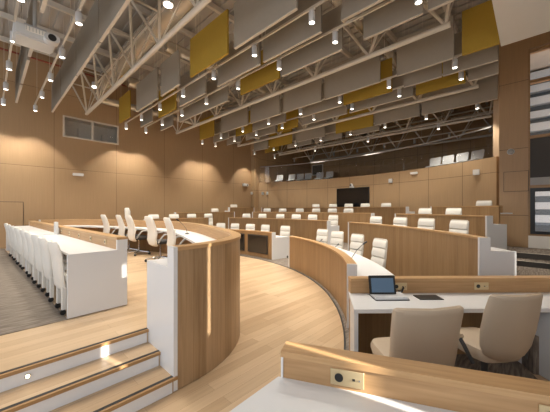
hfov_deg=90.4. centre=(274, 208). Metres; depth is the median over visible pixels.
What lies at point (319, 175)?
chair
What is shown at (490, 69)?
ceiling baffle
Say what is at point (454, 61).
track spotlight
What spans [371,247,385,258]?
cushion
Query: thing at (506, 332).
chair
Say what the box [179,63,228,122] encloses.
ceiling baffle
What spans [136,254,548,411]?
floor
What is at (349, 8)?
ceiling baffle
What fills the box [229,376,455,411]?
countertop
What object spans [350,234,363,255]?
chair
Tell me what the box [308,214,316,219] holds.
chair
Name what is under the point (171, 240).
chair
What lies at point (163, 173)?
wall
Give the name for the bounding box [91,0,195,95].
air duct
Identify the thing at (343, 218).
curved desk
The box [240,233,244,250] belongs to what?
display screen
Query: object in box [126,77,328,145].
air duct
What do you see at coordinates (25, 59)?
ceiling baffle
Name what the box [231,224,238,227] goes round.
cushion
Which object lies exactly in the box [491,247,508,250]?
countertop
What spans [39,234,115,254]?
countertop
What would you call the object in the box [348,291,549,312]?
countertop
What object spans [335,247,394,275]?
countertop
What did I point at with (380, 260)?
cushion
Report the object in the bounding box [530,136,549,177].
roller blind
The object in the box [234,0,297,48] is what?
ceiling baffle
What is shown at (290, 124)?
ceiling baffle
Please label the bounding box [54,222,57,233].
divider panel
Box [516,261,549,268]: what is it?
trim
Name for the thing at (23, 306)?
floor
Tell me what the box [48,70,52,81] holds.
track spotlight
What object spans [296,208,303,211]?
chair
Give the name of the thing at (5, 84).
track spotlight
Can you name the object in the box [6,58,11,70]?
track spotlight
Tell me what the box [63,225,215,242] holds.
countertop
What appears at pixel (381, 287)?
laptop
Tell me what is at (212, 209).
chair
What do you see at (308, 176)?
chair
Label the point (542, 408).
socket plate
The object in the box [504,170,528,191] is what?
access hatch
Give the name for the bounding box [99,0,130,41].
ceiling baffle
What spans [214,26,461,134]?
track
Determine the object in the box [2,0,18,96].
track
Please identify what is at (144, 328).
trim
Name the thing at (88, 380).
trim
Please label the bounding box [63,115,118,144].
window
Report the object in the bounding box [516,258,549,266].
step
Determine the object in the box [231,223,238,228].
chair
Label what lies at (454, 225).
cushion
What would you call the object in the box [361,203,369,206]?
chair
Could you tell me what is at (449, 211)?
chair
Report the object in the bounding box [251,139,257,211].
wall
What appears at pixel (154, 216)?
chair
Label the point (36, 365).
trim
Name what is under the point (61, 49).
track spotlight
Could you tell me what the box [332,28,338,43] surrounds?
track spotlight
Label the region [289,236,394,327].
curved desk
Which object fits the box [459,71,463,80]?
track spotlight
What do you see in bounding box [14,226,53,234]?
countertop
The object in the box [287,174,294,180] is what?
chair
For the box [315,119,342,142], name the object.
ceiling baffle
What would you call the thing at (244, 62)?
ceiling baffle
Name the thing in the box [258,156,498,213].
wall
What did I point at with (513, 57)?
wall pier
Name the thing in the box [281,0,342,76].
ceiling baffle
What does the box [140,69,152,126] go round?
ceiling baffle
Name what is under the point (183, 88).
track spotlight
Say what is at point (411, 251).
curved desk
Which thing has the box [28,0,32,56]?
ceiling baffle
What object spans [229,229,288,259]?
curved desk
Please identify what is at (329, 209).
chair
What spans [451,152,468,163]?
chair
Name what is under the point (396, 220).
cushion
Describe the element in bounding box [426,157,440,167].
chair
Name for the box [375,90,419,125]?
ceiling baffle
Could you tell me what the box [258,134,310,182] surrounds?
wall
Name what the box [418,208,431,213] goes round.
chair
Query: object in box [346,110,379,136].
ceiling baffle
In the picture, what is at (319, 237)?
cushion
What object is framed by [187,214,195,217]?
chair
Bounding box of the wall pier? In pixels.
[499,38,527,246]
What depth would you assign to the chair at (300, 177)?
17.25 m
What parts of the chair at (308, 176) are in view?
backrest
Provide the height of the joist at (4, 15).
0.140 m
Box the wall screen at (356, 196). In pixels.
[337,187,368,206]
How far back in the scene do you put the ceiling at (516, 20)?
4.69 m
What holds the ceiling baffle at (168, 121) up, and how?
hanging from the ceiling at (539, 61)
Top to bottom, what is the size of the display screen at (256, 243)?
0.650 m
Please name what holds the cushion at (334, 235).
on the chair at (337, 237)
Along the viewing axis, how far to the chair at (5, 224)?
7.49 m
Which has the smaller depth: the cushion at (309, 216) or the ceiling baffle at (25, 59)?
the ceiling baffle at (25, 59)
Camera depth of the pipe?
9.54 m
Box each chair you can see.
[4,223,11,255]
[7,224,15,259]
[10,226,19,264]
[14,227,24,269]
[19,229,31,276]
[24,231,62,283]
[31,234,66,291]
[38,236,66,301]
[47,240,66,314]
[101,215,118,234]
[116,215,137,249]
[125,208,150,255]
[144,216,166,261]
[148,214,158,218]
[163,217,185,245]
[169,214,178,217]
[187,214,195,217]
[204,214,212,225]
[211,208,218,211]
[216,223,224,227]
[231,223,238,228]
[242,214,250,217]
[246,224,254,229]
[258,214,266,217]
[261,224,269,231]
[275,175,282,181]
[276,214,283,218]
[280,226,289,257]
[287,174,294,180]
[291,214,300,218]
[296,174,303,180]
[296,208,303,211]
[303,173,311,179]
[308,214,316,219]
[312,208,319,211]
[314,172,323,179]
[316,229,327,243]
[324,171,332,178]
[328,208,336,212]
[328,215,337,225]
[330,231,343,248]
[343,208,352,212]
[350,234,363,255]
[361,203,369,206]
[370,216,381,223]
[371,238,387,267]
[371,305,463,366]
[381,203,390,206]
[393,217,406,225]
[417,218,434,229]
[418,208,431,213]
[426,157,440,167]
[437,155,453,165]
[445,208,461,214]
[449,220,468,233]
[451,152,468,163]
[458,292,542,371]
[465,149,484,161]
[476,200,491,205]
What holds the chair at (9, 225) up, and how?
on the floor at (20, 348)
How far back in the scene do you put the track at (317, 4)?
5.98 m
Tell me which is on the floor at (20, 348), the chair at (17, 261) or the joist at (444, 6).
the chair at (17, 261)
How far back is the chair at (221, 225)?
12.08 m
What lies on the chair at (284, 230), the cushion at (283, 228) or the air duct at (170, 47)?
the cushion at (283, 228)
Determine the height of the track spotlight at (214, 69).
0.235 m
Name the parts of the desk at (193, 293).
modesty panel, rail, rail, panel, panel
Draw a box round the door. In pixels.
[0,202,23,248]
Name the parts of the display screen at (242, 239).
glass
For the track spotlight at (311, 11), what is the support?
attached to the track at (317, 4)
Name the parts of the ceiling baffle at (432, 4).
panel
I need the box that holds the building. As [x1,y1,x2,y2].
[530,68,549,231]
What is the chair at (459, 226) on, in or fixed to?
on the floor at (532, 363)
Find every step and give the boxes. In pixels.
[0,342,159,408]
[49,365,176,411]
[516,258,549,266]
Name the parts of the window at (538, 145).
sash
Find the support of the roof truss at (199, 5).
attached to the wall at (163, 173)
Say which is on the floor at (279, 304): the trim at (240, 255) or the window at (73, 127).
the trim at (240, 255)
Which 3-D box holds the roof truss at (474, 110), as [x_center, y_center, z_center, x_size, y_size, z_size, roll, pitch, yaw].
[6.201,-4.052,16.433,11.729,1.312,0.756,0,0,43]
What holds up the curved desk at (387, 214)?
on the floor
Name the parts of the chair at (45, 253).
backrest, leg, leg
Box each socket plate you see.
[330,368,363,389]
[395,283,406,289]
[474,282,488,289]
[539,404,549,411]
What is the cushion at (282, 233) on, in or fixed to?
on the chair at (284, 230)
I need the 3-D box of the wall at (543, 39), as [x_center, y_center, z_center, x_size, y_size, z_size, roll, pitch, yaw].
[8.012,-1.895,6.944,2.300,7.250,0.300,0,0,43]
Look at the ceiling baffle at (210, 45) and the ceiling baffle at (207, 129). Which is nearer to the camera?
the ceiling baffle at (210, 45)
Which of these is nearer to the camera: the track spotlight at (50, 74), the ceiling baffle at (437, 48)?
the ceiling baffle at (437, 48)
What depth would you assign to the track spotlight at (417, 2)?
4.23 m
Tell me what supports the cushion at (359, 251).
on the chair at (357, 240)
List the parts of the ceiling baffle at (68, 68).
panel, edge trim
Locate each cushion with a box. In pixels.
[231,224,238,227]
[261,225,268,229]
[280,226,289,230]
[280,231,288,236]
[308,215,316,218]
[316,235,326,241]
[317,230,327,235]
[328,216,337,219]
[329,220,337,224]
[330,238,342,245]
[331,232,342,238]
[350,242,362,250]
[350,249,361,255]
[351,235,362,242]
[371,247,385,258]
[371,256,384,266]
[373,239,386,248]
[393,218,406,223]
[418,219,433,226]
[449,221,467,229]
[449,229,466,233]
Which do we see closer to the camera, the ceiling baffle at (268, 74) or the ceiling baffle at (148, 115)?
the ceiling baffle at (268, 74)
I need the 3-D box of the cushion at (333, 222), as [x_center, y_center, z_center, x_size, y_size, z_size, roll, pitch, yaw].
[2.187,0.520,10.300,0.096,0.187,0.420,0,0,-45]
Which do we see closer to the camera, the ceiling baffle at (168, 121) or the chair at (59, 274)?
the chair at (59, 274)
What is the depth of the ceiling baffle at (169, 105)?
9.20 m
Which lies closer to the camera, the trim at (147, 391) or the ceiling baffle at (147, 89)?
the trim at (147, 391)
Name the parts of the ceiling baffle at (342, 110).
panel, edge trim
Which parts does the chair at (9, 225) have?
backrest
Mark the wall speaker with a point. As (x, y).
(476, 171)
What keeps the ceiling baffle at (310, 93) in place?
hanging from the ceiling at (539, 61)
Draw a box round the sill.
[528,235,549,248]
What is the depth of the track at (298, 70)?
10.24 m
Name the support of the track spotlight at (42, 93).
attached to the track at (72, 22)
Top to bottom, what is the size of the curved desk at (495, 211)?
1.161 m
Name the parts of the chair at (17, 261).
backrest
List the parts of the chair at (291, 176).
backrest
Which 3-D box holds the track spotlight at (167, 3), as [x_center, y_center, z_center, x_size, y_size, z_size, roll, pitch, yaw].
[-2.156,-4.829,5.507,0.197,1.442,0.200,0,0,43]
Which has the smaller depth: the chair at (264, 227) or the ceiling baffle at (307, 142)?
the chair at (264, 227)
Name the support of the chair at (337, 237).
on the floor at (279, 304)
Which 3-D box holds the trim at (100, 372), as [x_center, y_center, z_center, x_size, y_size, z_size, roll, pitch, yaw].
[-2.968,1.448,0.914,0.032,0.003,5.250,0,0,43]
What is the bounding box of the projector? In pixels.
[12,0,59,54]
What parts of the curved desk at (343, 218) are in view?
rail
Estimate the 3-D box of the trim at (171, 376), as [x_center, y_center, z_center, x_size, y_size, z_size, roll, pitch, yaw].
[-2.754,1.589,0.712,0.032,0.003,5.250,0,0,43]
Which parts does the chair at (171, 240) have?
backrest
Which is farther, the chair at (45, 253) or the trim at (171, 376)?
the chair at (45, 253)
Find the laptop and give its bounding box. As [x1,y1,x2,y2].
[368,275,409,300]
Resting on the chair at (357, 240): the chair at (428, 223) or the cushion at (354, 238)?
the cushion at (354, 238)
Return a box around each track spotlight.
[1,97,5,104]
[3,80,8,89]
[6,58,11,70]
[33,103,37,111]
[40,89,44,98]
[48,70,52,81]
[59,45,64,58]
[75,8,82,25]
[163,0,172,7]
[181,87,184,96]
[212,68,215,79]
[236,79,239,89]
[252,43,256,56]
[277,58,281,69]
[308,7,314,24]
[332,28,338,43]
[386,78,391,88]
[397,87,401,96]
[415,0,422,4]
[452,56,457,68]
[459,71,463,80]
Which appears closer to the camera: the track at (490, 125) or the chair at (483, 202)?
the chair at (483, 202)
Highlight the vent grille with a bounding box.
[26,25,45,35]
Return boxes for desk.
[6,221,62,271]
[37,226,127,318]
[39,219,240,391]
[143,218,209,224]
[174,212,234,228]
[225,207,253,217]
[228,217,338,244]
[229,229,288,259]
[229,341,549,411]
[252,212,374,242]
[261,207,414,224]
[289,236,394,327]
[348,222,515,275]
[348,275,549,380]
[395,213,506,249]
[430,206,512,223]
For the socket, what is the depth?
1.44 m
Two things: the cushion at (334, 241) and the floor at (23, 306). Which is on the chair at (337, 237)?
the cushion at (334, 241)
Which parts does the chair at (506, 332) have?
armrest, seat, backrest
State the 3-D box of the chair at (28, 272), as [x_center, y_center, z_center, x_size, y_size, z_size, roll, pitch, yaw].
[-4.735,0.851,5.443,0.460,0.903,0.527,0,0,44]
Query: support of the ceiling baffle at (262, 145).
hanging from the ceiling at (539, 61)
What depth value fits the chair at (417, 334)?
1.91 m
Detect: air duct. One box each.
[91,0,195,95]
[96,95,253,139]
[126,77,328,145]
[163,41,369,137]
[328,0,453,121]
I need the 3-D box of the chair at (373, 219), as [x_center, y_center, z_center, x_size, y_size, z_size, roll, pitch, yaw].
[2.940,0.777,8.370,0.659,1.105,0.613,0,0,-33]
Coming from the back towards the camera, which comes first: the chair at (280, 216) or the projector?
the chair at (280, 216)
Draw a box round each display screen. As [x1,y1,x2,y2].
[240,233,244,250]
[248,234,267,254]
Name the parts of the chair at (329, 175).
backrest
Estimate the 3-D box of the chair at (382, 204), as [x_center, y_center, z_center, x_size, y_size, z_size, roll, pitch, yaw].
[4.712,0.287,11.737,0.613,1.105,0.659,0,0,40]
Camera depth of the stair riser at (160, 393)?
2.39 m
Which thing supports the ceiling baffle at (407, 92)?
hanging from the ceiling at (539, 61)
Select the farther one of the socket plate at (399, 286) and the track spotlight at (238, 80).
the track spotlight at (238, 80)
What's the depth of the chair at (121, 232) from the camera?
8.08 m
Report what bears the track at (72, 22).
hanging from the ceiling at (539, 61)
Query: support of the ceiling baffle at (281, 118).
hanging from the ceiling at (539, 61)
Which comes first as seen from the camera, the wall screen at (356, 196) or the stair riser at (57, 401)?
the stair riser at (57, 401)
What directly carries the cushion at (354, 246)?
on the chair at (357, 240)
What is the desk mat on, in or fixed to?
on the desk at (369, 319)
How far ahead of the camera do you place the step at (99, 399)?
2.37 m
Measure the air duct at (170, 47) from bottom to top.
0.364 m
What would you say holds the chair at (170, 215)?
on the floor at (532, 363)
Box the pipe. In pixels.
[0,47,218,114]
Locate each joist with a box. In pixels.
[0,11,298,122]
[0,35,102,71]
[37,0,261,94]
[131,3,287,84]
[206,2,395,123]
[340,48,423,117]
[385,30,453,111]
[442,4,487,104]
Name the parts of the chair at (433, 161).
backrest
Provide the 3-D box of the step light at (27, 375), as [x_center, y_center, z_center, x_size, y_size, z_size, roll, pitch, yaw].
[-2.050,1.385,2.262,0.018,0.039,0.040,0,0,43]
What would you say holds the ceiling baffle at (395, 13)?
hanging from the ceiling at (539, 61)
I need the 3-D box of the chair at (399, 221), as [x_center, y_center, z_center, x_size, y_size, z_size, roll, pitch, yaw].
[3.251,0.777,7.438,0.659,1.105,0.613,0,0,-28]
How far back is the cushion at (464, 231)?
5.62 m
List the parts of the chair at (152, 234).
backrest, seat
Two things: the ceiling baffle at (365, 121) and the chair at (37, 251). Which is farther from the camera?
the ceiling baffle at (365, 121)
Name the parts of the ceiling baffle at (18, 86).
panel, edge trim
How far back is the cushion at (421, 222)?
6.65 m
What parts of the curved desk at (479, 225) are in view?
panel, rail, panel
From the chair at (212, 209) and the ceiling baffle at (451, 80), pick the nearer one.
the ceiling baffle at (451, 80)
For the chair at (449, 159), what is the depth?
11.35 m
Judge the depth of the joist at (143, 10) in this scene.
8.19 m
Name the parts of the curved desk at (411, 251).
rail, panel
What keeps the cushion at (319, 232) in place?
on the chair at (321, 233)
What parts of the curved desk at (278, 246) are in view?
rail, panel, panel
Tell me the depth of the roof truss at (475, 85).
9.70 m
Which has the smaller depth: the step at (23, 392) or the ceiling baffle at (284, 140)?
the step at (23, 392)
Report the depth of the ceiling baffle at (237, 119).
11.03 m
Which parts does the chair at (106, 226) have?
backrest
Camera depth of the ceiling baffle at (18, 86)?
7.50 m
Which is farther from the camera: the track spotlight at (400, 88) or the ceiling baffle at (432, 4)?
the track spotlight at (400, 88)
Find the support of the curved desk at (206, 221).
on the floor at (279, 304)
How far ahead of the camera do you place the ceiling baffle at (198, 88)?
8.09 m
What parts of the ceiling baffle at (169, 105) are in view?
panel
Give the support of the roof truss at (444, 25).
attached to the wall at (163, 173)
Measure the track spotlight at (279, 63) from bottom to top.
0.235 m
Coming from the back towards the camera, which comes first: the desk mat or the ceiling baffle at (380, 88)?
the ceiling baffle at (380, 88)
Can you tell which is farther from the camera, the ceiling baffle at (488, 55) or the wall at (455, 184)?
the wall at (455, 184)
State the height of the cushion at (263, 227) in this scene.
0.177 m
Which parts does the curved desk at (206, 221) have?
rail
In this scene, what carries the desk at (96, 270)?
on the floor at (20, 348)
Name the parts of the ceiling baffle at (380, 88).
panel, edge trim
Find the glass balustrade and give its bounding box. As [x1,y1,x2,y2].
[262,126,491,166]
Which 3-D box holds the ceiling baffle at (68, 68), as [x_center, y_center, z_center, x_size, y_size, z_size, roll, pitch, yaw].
[-5.549,-4.395,7.340,1.950,2.310,0.052,0,0,43]
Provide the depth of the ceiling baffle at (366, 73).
7.45 m
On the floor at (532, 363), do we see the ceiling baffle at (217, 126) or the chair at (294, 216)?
the chair at (294, 216)
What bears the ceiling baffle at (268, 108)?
hanging from the ceiling at (539, 61)
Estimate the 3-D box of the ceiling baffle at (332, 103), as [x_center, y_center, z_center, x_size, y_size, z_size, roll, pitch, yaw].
[1.517,-4.395,9.122,1.630,2.310,0.052,0,0,43]
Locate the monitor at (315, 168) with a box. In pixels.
[312,164,322,175]
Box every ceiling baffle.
[15,3,22,102]
[21,0,29,83]
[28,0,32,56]
[40,0,47,13]
[51,51,61,111]
[61,0,77,98]
[76,0,100,75]
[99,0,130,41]
[119,78,130,122]
[136,67,158,111]
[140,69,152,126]
[158,41,176,117]
[160,111,173,130]
[161,49,179,95]
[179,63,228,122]
[179,68,206,106]
[190,9,228,77]
[200,115,214,139]
[213,121,228,142]
[217,34,260,86]
[221,101,247,132]
[227,129,240,145]
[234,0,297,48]
[236,110,251,136]
[240,50,279,94]
[246,82,275,140]
[250,87,279,123]
[253,98,285,131]
[254,135,267,151]
[263,0,321,62]
[265,136,278,152]
[270,128,291,147]
[278,109,297,131]
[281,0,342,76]
[283,63,321,112]
[287,129,311,148]
[296,120,324,142]
[301,83,342,117]
[302,71,346,125]
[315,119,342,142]
[325,38,379,99]
[336,107,372,133]
[341,0,383,21]
[343,33,391,104]
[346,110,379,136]
[349,45,412,112]
[363,0,422,40]
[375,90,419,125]
[397,15,453,76]
[404,63,441,87]
[416,63,465,95]
[422,74,497,115]
[428,0,454,11]
[443,31,497,76]
[462,0,499,55]
[468,45,498,81]
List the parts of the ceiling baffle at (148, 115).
panel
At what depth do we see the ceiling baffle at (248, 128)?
11.64 m
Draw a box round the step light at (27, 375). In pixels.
[24,373,30,378]
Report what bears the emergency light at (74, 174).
attached to the wall at (163, 173)
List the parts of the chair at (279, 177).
backrest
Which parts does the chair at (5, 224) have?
backrest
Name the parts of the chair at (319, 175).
backrest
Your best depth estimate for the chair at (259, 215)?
12.94 m
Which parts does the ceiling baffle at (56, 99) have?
panel, edge trim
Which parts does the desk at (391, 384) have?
rail, rail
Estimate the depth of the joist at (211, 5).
7.43 m
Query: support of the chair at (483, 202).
on the floor
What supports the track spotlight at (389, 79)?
attached to the track at (458, 55)
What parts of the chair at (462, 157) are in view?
backrest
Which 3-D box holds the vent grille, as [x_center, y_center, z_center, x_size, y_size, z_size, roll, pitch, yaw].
[-4.122,-3.100,4.800,0.018,0.080,0.390,0,0,43]
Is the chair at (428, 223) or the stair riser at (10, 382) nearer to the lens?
the stair riser at (10, 382)
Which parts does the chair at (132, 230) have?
backrest, seat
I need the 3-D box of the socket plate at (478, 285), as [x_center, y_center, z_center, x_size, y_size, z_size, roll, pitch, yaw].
[2.437,0.910,3.220,0.170,0.085,0.010,0,0,-1]
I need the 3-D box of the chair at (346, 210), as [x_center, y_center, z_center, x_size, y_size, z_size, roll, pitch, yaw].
[3.013,0.522,11.473,0.613,1.105,0.659,0,0,36]
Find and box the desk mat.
[413,295,443,299]
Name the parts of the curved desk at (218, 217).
rail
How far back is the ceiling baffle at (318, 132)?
12.67 m
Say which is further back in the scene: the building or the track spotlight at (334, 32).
the building
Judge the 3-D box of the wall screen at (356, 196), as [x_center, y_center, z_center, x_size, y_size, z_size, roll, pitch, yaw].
[3.891,-0.570,13.757,0.054,1.000,1.840,0,0,-43]
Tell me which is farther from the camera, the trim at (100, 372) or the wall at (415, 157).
the wall at (415, 157)
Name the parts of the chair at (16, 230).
backrest, leg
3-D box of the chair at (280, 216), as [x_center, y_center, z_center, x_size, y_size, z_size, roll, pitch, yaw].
[0.109,0.777,12.144,0.613,1.105,0.659,0,0,33]
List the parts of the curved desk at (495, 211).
rail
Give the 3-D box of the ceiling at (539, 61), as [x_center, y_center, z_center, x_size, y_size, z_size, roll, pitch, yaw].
[1.609,-5.595,9.489,15.500,0.150,24.000,0,0,43]
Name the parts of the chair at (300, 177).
backrest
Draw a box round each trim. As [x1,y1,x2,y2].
[0,328,147,373]
[0,329,148,378]
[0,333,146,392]
[0,350,158,411]
[1,351,160,411]
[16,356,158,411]
[93,375,172,411]
[99,376,177,411]
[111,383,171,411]
[240,255,345,349]
[516,253,549,259]
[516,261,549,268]
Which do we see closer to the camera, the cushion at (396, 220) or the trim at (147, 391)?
the trim at (147, 391)
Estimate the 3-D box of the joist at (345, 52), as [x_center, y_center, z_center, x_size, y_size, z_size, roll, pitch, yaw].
[1.395,-5.390,8.315,0.080,0.140,22.000,0,0,43]
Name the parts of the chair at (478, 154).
backrest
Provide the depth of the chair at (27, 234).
4.74 m
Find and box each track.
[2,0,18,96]
[34,0,84,103]
[125,0,327,122]
[144,0,394,127]
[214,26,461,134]
[229,70,442,137]
[273,103,492,154]
[293,125,492,158]
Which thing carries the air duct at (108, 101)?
attached to the roof truss at (475, 85)
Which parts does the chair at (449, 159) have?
backrest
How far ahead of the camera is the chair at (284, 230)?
10.04 m
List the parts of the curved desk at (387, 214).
rail, panel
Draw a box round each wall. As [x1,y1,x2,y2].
[0,41,250,225]
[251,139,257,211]
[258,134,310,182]
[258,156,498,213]
[311,101,492,179]
[493,74,498,156]
[528,31,549,49]
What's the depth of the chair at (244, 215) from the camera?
13.38 m
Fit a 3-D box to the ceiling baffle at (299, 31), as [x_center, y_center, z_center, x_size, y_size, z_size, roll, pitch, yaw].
[0.302,-4.395,5.522,1.510,2.310,0.052,0,0,43]
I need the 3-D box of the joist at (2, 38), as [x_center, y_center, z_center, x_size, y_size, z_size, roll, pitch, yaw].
[-4.055,-5.390,13.469,0.080,0.140,22.000,0,0,43]
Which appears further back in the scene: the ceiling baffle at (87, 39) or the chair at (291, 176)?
the chair at (291, 176)
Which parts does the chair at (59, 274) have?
backrest, leg, leg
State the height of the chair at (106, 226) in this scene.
1.133 m
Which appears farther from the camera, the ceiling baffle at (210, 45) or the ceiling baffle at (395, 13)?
the ceiling baffle at (210, 45)
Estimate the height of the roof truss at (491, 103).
1.312 m
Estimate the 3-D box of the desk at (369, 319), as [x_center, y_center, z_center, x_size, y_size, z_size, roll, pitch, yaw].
[3.176,1.270,3.037,4.804,0.911,0.620,0,0,-1]
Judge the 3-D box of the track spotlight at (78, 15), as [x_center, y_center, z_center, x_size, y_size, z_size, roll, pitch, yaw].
[-3.386,-3.312,4.716,0.120,0.235,0.110,0,0,43]
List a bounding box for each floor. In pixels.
[0,248,67,335]
[0,249,166,371]
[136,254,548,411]
[343,242,549,374]
[507,246,549,260]
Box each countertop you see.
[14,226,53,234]
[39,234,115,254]
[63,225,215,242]
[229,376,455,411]
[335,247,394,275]
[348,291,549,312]
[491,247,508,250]
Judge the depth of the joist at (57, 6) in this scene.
7.67 m
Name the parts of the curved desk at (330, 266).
panel, panel, rail, panel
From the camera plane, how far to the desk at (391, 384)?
1.34 m
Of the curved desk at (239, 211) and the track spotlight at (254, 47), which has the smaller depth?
the track spotlight at (254, 47)
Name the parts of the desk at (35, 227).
panel, rail, rail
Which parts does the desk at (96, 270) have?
rail, rail, panel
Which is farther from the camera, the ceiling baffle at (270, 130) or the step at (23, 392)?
the ceiling baffle at (270, 130)
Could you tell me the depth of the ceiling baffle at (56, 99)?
8.60 m
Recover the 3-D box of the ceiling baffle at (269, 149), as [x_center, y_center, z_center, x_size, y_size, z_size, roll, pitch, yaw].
[-0.170,-4.395,15.466,1.100,2.310,0.052,0,0,43]
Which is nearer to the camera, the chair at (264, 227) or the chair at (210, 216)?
the chair at (264, 227)
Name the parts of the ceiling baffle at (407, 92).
panel, edge trim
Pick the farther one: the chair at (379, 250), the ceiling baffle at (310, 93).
the ceiling baffle at (310, 93)
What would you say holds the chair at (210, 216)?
on the floor at (532, 363)
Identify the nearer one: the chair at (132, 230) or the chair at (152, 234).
the chair at (152, 234)
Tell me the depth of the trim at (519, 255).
6.53 m
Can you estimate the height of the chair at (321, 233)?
1.105 m
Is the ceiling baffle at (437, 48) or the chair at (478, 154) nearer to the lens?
the ceiling baffle at (437, 48)
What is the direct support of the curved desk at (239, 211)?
on the floor
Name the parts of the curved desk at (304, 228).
rail, panel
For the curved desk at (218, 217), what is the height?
1.181 m
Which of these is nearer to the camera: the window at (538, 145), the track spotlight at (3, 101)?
the window at (538, 145)
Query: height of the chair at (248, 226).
1.105 m
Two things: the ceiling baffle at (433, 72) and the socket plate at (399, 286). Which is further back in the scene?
the ceiling baffle at (433, 72)
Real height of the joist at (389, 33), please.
0.140 m
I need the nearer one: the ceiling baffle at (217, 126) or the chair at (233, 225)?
the chair at (233, 225)
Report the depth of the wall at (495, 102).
8.66 m
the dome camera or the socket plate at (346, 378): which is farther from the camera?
the dome camera
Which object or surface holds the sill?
attached to the wall at (543, 39)
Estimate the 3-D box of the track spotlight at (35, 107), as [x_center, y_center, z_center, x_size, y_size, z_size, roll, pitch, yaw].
[-7.818,-3.312,8.907,0.120,0.235,0.110,0,0,43]
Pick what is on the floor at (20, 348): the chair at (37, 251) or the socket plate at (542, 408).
the chair at (37, 251)
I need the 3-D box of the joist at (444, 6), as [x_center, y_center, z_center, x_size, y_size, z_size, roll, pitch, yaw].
[3.574,-5.390,6.254,0.080,0.140,22.000,0,0,43]
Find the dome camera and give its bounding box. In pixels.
[507,149,514,154]
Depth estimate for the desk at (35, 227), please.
7.21 m
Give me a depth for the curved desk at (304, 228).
10.75 m
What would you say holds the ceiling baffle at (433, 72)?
hanging from the ceiling at (539, 61)
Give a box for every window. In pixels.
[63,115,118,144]
[528,44,549,236]
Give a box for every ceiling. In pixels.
[0,0,549,129]
[492,0,549,45]
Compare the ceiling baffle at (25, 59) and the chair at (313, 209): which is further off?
the chair at (313, 209)
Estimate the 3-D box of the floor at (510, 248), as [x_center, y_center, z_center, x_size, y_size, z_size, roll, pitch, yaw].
[7.027,1.452,6.740,2.950,0.755,1.450,0,0,43]
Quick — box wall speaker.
[473,169,479,174]
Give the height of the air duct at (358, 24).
0.364 m
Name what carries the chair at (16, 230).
on the floor at (20, 348)
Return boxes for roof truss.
[72,0,211,114]
[173,0,453,133]
[237,66,478,146]
[277,96,492,155]
[301,106,492,161]
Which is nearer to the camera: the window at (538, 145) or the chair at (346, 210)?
the window at (538, 145)
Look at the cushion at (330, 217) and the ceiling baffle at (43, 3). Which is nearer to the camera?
the ceiling baffle at (43, 3)
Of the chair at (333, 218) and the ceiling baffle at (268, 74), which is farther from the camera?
the chair at (333, 218)
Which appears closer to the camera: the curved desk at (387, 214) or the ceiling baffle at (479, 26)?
the ceiling baffle at (479, 26)
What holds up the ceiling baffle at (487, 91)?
hanging from the ceiling at (539, 61)
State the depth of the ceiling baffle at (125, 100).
9.81 m
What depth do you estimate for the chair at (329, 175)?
16.15 m
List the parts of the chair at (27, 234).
backrest, leg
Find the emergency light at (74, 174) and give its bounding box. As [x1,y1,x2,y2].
[73,173,83,175]
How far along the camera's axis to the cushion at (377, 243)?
5.69 m
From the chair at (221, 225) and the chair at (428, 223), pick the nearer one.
the chair at (428, 223)
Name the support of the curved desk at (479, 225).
on the floor at (532, 363)
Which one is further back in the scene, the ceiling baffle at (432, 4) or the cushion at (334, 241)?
the cushion at (334, 241)
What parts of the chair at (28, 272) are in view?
backrest, leg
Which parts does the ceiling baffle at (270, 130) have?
panel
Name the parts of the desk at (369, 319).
leg panel, modesty panel, rail, rail, leg panel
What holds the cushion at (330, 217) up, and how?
on the chair at (333, 218)
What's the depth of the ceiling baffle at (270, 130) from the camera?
12.10 m
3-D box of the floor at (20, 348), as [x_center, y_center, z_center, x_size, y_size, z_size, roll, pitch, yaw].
[-5.601,1.520,5.138,10.200,0.420,7.770,0,0,43]
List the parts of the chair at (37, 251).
backrest, leg, leg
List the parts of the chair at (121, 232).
backrest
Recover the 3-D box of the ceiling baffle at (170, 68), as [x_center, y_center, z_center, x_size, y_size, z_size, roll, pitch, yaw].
[-2.879,-4.395,7.485,1.070,2.310,0.052,0,0,43]
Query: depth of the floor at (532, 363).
2.95 m
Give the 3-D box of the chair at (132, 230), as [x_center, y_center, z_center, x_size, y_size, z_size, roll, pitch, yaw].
[-3.966,0.636,7.925,0.667,1.345,0.715,0,0,43]

